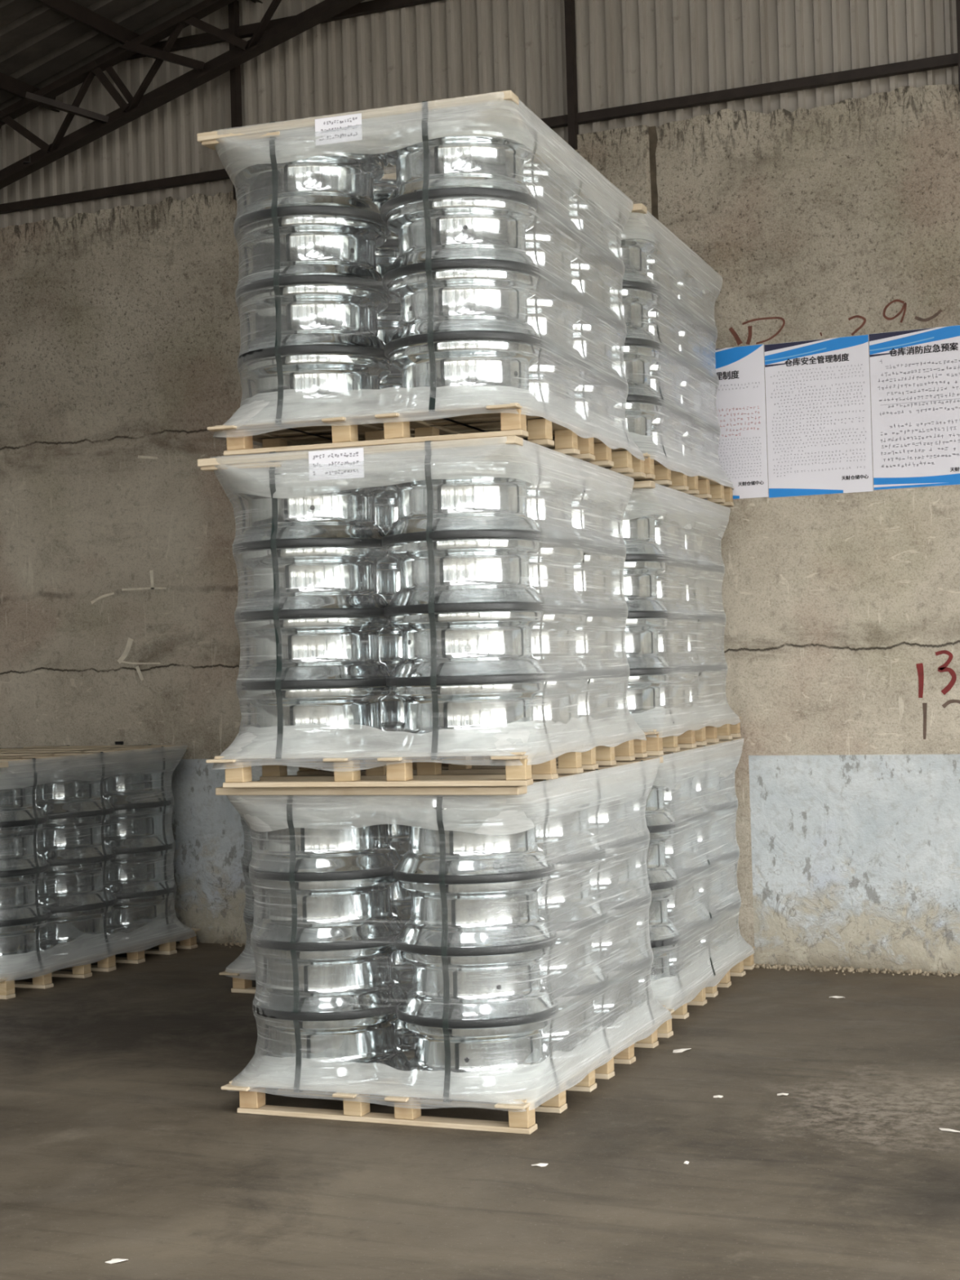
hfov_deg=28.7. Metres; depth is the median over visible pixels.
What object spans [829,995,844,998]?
paper scrap
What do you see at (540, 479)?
strap
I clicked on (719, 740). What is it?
strap
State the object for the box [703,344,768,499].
poster
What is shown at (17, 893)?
wheel
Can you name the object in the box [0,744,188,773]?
topper
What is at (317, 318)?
wheel
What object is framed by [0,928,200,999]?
wooden pallet
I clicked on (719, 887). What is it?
wheel
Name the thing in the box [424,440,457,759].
strap
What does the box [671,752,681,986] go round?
strap
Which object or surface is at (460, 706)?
wheel
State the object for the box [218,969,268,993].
wooden pallet
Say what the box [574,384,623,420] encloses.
wheel
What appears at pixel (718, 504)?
strap
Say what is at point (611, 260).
wheel
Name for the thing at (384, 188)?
wheel
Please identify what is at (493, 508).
wheel
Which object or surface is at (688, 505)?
film
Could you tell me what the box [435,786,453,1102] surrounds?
strap
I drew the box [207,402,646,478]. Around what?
wooden pallet
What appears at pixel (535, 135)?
strap
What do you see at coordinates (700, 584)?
wheel
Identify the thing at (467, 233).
wheel
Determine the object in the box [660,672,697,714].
wheel
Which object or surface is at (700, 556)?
wheel
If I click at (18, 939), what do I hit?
wheel
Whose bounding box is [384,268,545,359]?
wheel
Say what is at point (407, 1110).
wooden pallet
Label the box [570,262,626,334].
wheel
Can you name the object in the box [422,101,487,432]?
strap
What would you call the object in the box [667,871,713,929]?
wheel
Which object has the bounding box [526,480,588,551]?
wheel
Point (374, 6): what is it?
beam
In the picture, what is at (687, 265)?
strap
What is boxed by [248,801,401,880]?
wheel
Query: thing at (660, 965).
wheel
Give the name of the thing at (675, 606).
wheel
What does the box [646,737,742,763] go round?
topper
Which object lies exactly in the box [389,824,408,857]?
wheel
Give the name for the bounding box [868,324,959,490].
poster
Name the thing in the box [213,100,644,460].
film
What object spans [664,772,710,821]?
wheel
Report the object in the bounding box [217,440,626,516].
sheet
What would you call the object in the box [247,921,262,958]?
wheel
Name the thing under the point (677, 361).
wheel
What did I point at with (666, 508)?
strap
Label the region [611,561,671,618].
wheel
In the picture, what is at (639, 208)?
topper
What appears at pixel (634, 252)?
wheel
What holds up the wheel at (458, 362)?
on the wooden pallet at (359, 431)
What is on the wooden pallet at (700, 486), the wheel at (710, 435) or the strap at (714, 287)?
the wheel at (710, 435)
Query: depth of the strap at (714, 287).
10.03 m
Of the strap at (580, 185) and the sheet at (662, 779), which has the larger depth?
the sheet at (662, 779)
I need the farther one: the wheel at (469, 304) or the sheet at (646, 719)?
the sheet at (646, 719)
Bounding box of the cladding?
[0,0,958,227]
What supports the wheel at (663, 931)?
on the wheel at (660, 965)
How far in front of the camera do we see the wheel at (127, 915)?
11.22 m
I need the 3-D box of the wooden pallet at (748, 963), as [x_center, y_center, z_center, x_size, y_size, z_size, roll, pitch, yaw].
[0.593,1.749,9.610,1.251,0.121,1.937,-2,-1,21]
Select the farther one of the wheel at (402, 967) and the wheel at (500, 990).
the wheel at (402, 967)
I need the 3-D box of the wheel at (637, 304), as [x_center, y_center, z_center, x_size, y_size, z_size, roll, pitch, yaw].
[0.561,-1.502,8.970,0.619,0.282,0.619,-2,-1,-1]
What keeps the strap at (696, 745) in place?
attached to the film at (729, 751)
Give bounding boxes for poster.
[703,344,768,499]
[764,334,873,497]
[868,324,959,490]
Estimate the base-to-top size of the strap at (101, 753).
1.162 m
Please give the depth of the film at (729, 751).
9.38 m
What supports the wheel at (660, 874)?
on the wheel at (663, 931)
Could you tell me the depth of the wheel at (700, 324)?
9.93 m
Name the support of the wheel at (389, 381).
on the wooden pallet at (359, 431)
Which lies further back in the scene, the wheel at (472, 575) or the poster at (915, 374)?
the poster at (915, 374)
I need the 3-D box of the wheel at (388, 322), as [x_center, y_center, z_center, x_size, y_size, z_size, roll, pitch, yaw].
[-0.444,-1.220,7.992,0.619,0.282,0.619,-2,-1,1]
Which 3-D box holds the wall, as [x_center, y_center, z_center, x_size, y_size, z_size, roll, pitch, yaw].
[0.652,-0.549,10.814,19.000,4.741,0.285,-2,-1,24]
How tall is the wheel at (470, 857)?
0.282 m
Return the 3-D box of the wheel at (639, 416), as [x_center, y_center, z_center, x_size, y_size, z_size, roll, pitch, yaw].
[0.578,-0.982,8.962,0.611,0.264,0.611,-2,-1,24]
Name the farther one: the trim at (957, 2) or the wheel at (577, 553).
the trim at (957, 2)
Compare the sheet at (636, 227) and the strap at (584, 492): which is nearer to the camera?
the strap at (584, 492)
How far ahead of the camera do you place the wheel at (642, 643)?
8.73 m
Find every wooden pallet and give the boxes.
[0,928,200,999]
[205,732,648,787]
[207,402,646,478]
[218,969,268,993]
[221,1008,674,1133]
[586,452,733,506]
[643,716,741,755]
[661,946,755,1018]
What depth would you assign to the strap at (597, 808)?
7.63 m
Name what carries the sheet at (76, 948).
on the wooden pallet at (7, 985)
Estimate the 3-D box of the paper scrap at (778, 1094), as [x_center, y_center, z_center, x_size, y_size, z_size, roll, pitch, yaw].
[1.170,1.756,7.252,0.040,0.010,0.028,-2,-1,44]
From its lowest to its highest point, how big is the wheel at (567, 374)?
0.264 m
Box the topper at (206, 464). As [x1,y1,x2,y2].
[197,435,528,471]
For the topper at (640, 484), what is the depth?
8.56 m
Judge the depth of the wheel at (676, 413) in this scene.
9.35 m
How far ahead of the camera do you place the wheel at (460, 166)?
6.98 m
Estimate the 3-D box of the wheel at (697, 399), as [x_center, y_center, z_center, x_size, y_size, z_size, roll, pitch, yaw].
[0.981,-1.234,10.136,0.619,0.282,0.619,-2,-1,10]
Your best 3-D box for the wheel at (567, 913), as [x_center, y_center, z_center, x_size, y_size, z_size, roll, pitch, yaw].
[0.211,1.022,7.748,0.619,0.282,0.619,-2,-1,-11]
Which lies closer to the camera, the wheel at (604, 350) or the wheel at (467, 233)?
the wheel at (467, 233)
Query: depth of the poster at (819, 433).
10.17 m
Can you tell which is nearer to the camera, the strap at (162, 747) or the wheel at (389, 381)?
the wheel at (389, 381)
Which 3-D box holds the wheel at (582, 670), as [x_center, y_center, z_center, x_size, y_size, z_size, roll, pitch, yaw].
[0.148,0.027,7.692,0.619,0.282,0.619,-1,-1,-40]
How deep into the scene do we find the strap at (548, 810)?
7.06 m
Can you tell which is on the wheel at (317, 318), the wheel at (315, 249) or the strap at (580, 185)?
the wheel at (315, 249)
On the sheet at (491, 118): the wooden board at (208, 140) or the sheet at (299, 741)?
the wooden board at (208, 140)
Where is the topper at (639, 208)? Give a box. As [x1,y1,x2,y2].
[631,203,693,277]
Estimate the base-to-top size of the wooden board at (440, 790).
0.078 m
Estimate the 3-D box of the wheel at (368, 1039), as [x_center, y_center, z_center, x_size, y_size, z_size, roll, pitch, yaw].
[-0.581,1.561,7.400,0.611,0.264,0.611,-2,-1,15]
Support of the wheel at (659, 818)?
on the wheel at (660, 874)
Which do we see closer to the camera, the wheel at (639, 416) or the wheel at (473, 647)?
the wheel at (473, 647)
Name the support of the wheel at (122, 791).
on the wheel at (128, 831)
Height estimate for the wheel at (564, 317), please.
0.282 m
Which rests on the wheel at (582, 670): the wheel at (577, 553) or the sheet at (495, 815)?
the wheel at (577, 553)
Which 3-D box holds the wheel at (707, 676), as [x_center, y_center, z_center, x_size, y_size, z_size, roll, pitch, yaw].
[1.027,0.288,10.114,0.611,0.264,0.611,-2,-1,21]
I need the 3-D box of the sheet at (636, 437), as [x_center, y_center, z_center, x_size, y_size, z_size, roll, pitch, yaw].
[0.493,-0.891,9.649,1.255,0.128,1.875,-2,-1,19]
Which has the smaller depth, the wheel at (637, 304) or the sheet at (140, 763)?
the wheel at (637, 304)
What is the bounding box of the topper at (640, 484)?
[632,480,658,500]
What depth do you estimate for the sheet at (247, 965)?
9.90 m
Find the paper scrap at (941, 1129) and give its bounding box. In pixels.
[938,1128,959,1132]
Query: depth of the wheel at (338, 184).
7.19 m
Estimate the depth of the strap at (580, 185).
7.69 m
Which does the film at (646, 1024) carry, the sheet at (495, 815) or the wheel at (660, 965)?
the sheet at (495, 815)
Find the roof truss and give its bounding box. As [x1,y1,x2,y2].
[0,0,364,189]
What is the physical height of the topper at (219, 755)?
0.077 m
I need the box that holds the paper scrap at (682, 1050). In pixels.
[672,1048,691,1052]
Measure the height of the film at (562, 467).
1.197 m
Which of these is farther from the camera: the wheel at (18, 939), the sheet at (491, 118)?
the wheel at (18, 939)
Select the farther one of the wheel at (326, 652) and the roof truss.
the roof truss
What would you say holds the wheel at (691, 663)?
on the wheel at (680, 693)
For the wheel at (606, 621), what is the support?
on the wheel at (600, 703)
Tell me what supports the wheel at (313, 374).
on the wooden pallet at (359, 431)
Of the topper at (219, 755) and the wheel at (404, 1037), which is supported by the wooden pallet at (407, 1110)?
the wheel at (404, 1037)
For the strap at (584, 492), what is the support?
attached to the wooden pallet at (516, 770)
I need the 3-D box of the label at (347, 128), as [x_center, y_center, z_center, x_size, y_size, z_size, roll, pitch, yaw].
[-0.532,-1.917,7.042,0.190,0.100,0.001,-2,-1,19]
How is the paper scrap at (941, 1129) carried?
on the floor
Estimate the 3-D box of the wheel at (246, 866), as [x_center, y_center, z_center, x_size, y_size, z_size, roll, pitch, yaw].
[-0.975,1.087,10.114,0.619,0.282,0.619,-2,-1,43]
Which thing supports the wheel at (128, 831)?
on the wheel at (134, 875)
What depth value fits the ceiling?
11.60 m
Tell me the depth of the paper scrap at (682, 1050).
8.11 m
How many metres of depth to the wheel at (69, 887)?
10.66 m
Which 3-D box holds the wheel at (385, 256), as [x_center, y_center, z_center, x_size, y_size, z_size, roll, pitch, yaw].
[-0.453,-1.485,7.994,0.619,0.282,0.619,-1,-1,-34]
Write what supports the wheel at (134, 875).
on the wheel at (127, 915)
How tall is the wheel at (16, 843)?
0.282 m
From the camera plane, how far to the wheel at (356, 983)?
7.17 m
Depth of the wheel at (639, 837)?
8.11 m
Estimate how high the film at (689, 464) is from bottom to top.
1.189 m
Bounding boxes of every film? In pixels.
[2,744,196,980]
[209,439,646,769]
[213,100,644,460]
[224,816,259,975]
[226,757,672,1106]
[638,211,733,489]
[644,483,740,737]
[657,737,754,1013]
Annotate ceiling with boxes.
[0,0,262,112]
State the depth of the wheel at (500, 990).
6.94 m
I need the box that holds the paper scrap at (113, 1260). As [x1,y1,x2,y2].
[105,1257,128,1263]
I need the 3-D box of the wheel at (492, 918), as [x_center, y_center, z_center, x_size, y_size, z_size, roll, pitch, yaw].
[-0.021,1.022,7.174,0.619,0.282,0.619,-2,-1,-1]
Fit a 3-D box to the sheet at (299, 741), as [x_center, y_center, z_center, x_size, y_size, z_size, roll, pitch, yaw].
[-0.137,0.370,7.786,1.256,0.129,1.876,-2,-1,19]
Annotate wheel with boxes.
[0,772,48,827]
[0,822,49,877]
[0,871,51,926]
[0,920,49,964]
[35,773,114,818]
[37,813,115,865]
[38,859,116,912]
[40,905,113,950]
[102,762,173,809]
[103,804,175,853]
[105,848,176,898]
[106,892,173,933]
[233,473,387,554]
[234,152,391,238]
[235,214,392,303]
[235,546,389,622]
[236,617,391,689]
[237,284,392,370]
[242,354,391,406]
[242,685,391,747]
[242,822,265,871]
[244,871,266,923]
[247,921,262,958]
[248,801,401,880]
[251,874,404,951]
[252,942,407,1021]
[258,1011,409,1080]
[373,178,398,248]
[375,485,398,534]
[376,247,399,312]
[377,311,400,376]
[377,554,399,619]
[378,619,402,672]
[380,133,542,223]
[380,376,401,405]
[381,693,404,731]
[382,197,543,291]
[382,462,545,547]
[383,538,547,616]
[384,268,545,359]
[386,610,549,686]
[388,340,539,404]
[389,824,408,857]
[391,681,544,746]
[391,881,410,924]
[392,800,555,884]
[392,949,412,991]
[394,875,556,955]
[395,946,558,1028]
[395,1018,414,1052]
[401,1016,558,1089]
[523,161,586,250]
[525,231,587,312]
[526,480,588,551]
[527,297,589,375]
[528,364,584,407]
[528,546,591,614]
[531,613,592,680]
[533,679,587,730]
[536,789,605,863]
[537,858,607,930]
[540,923,608,997]
[542,988,604,1056]
[568,196,623,276]
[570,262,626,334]
[571,490,625,556]
[573,323,627,393]
[573,554,626,616]
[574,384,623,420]
[575,616,629,678]
[577,676,624,723]
[588,783,648,848]
[590,843,650,910]
[591,903,652,972]
[594,964,648,1027]
[608,238,661,300]
[609,288,662,355]
[609,501,669,564]
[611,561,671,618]
[612,345,664,409]
[613,402,661,439]
[613,617,672,675]
[614,674,669,719]
[633,769,679,833]
[635,830,679,890]
[636,886,682,948]
[638,942,677,991]
[646,253,691,320]
[648,311,692,372]
[649,364,694,423]
[652,417,690,449]
[654,513,698,568]
[656,566,700,620]
[657,619,701,672]
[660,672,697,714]
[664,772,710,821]
[665,817,711,875]
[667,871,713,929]
[669,924,709,976]
[677,276,716,339]
[678,330,718,389]
[680,381,719,436]
[682,431,716,457]
[684,526,724,573]
[686,571,725,622]
[687,621,727,671]
[689,671,724,706]
[696,774,737,810]
[697,808,738,862]
[699,857,740,912]
[701,907,737,953]
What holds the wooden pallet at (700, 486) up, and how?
on the topper at (640, 484)
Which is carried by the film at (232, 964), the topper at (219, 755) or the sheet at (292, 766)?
the sheet at (292, 766)
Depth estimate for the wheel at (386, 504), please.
7.66 m
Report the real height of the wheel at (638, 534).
0.282 m
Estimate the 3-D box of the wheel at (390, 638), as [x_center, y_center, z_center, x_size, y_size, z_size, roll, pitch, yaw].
[-0.440,0.047,7.890,0.619,0.282,0.619,-1,-1,-19]
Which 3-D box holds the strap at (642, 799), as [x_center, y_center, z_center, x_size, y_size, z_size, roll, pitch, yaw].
[0.160,1.127,8.438,1.262,1.162,0.028,-2,-1,22]
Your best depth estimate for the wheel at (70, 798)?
10.67 m
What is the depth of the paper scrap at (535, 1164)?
6.33 m
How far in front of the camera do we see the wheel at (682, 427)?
9.35 m
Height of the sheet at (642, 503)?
0.166 m
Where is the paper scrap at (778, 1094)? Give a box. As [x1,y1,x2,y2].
[777,1093,788,1095]
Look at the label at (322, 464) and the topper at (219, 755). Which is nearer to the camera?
the label at (322, 464)
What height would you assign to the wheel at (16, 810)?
0.282 m
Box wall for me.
[0,84,959,973]
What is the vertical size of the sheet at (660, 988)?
0.139 m
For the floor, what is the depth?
6.49 m
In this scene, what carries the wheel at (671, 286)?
on the wheel at (677, 361)
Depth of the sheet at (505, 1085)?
7.01 m
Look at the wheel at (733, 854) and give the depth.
9.88 m
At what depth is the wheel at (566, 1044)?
7.53 m
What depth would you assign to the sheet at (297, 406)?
7.01 m
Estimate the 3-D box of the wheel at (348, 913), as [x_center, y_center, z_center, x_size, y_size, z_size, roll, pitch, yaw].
[-0.595,1.041,7.406,0.619,0.282,0.619,-2,-1,0]
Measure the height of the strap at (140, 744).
1.162 m
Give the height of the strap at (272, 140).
1.162 m
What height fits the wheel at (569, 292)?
0.282 m
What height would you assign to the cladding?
2.869 m
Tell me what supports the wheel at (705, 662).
on the wheel at (707, 676)
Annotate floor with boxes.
[0,941,959,1279]
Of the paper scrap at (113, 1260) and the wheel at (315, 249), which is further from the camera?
the wheel at (315, 249)
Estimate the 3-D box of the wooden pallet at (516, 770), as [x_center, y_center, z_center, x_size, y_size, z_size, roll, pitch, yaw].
[-0.131,0.485,7.784,1.252,0.121,1.937,-2,-1,19]
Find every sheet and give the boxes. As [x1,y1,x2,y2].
[0,746,186,790]
[0,912,188,977]
[217,100,626,232]
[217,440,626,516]
[219,706,630,759]
[222,385,639,449]
[228,777,653,835]
[230,944,268,973]
[235,991,661,1102]
[251,760,298,781]
[608,213,717,302]
[609,488,724,538]
[616,696,725,731]
[628,431,715,460]
[639,930,742,1007]
[653,761,733,789]
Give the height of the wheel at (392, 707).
0.264 m
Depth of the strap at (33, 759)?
10.20 m
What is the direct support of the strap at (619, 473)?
attached to the wooden pallet at (516, 770)
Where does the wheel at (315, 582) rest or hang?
on the wheel at (326, 652)
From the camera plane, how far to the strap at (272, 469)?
7.03 m
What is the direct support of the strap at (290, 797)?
attached to the wooden pallet at (407, 1110)
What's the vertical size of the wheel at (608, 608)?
0.282 m
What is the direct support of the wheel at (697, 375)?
on the wheel at (697, 399)
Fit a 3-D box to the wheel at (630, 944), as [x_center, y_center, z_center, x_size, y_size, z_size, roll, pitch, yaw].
[0.451,1.288,8.320,0.619,0.282,0.619,-2,-1,39]
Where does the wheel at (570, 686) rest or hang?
on the wooden pallet at (516, 770)
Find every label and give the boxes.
[308,448,364,480]
[315,113,362,146]
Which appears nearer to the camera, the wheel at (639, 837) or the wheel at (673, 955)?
the wheel at (639, 837)
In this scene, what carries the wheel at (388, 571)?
on the wheel at (390, 638)
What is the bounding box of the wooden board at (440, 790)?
[215,757,657,802]
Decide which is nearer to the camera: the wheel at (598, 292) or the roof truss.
the wheel at (598, 292)
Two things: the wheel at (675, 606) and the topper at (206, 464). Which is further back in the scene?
the wheel at (675, 606)
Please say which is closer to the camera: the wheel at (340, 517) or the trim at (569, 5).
the wheel at (340, 517)
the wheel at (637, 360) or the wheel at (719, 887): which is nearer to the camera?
the wheel at (637, 360)
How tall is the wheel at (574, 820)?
0.282 m
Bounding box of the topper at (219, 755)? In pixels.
[215,755,298,766]
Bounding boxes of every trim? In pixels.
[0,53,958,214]
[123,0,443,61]
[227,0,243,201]
[564,0,578,150]
[955,0,959,92]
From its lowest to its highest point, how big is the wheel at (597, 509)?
0.282 m
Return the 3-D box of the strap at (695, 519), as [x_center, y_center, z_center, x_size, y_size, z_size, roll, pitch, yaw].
[0.515,-0.129,9.639,1.262,1.162,0.028,-2,-1,19]
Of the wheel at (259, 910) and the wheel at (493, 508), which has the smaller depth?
the wheel at (493, 508)
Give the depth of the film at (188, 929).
11.20 m
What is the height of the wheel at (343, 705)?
0.264 m
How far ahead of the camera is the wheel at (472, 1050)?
6.95 m
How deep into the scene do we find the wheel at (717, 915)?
9.89 m
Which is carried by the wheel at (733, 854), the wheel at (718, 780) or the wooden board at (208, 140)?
the wheel at (718, 780)
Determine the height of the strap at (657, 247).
1.162 m
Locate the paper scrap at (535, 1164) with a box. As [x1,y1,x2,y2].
[531,1163,547,1166]
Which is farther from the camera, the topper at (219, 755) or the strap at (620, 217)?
the topper at (219, 755)
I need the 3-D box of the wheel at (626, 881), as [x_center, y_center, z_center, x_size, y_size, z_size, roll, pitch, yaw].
[0.446,1.023,8.323,0.619,0.282,0.619,-2,-1,20]
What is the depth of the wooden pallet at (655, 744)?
9.21 m
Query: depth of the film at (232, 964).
10.03 m
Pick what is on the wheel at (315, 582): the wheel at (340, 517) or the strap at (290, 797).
the wheel at (340, 517)
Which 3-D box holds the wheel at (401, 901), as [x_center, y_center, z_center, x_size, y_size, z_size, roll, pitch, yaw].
[-0.363,1.042,7.982,0.619,0.282,0.619,-2,-1,12]
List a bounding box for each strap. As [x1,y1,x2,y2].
[0,746,171,938]
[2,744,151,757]
[31,758,43,972]
[48,751,111,954]
[238,443,548,743]
[241,133,543,439]
[257,779,558,1082]
[268,451,302,761]
[269,121,332,440]
[286,795,305,1093]
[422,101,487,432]
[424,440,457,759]
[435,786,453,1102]
[524,152,587,439]
[579,458,591,732]
[595,768,608,1042]
[615,208,628,451]
[617,472,627,715]
[631,760,652,1013]
[654,217,666,457]
[662,507,674,723]
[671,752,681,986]
[684,265,693,453]
[692,519,701,710]
[696,745,715,975]
[711,287,719,454]
[718,503,726,700]
[719,739,740,945]
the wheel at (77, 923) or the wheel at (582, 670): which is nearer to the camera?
the wheel at (582, 670)
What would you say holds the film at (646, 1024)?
on the wooden pallet at (407, 1110)
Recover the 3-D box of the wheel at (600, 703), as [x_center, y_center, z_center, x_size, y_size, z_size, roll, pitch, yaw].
[0.351,0.284,8.277,0.611,0.264,0.611,-1,-1,-42]
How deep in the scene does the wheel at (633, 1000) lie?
8.11 m
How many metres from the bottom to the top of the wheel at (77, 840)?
0.282 m
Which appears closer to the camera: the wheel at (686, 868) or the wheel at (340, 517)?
the wheel at (340, 517)
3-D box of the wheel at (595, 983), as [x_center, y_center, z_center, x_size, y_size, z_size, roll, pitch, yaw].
[0.218,1.287,7.745,0.619,0.282,0.619,-2,-1,13]
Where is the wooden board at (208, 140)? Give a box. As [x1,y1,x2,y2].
[196,90,586,197]
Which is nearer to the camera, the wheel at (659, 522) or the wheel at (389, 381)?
the wheel at (389, 381)
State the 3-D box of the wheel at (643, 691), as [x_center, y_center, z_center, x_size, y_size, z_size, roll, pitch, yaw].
[0.615,0.285,8.945,0.611,0.264,0.611,-2,-1,30]
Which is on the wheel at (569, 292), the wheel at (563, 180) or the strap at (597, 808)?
the wheel at (563, 180)

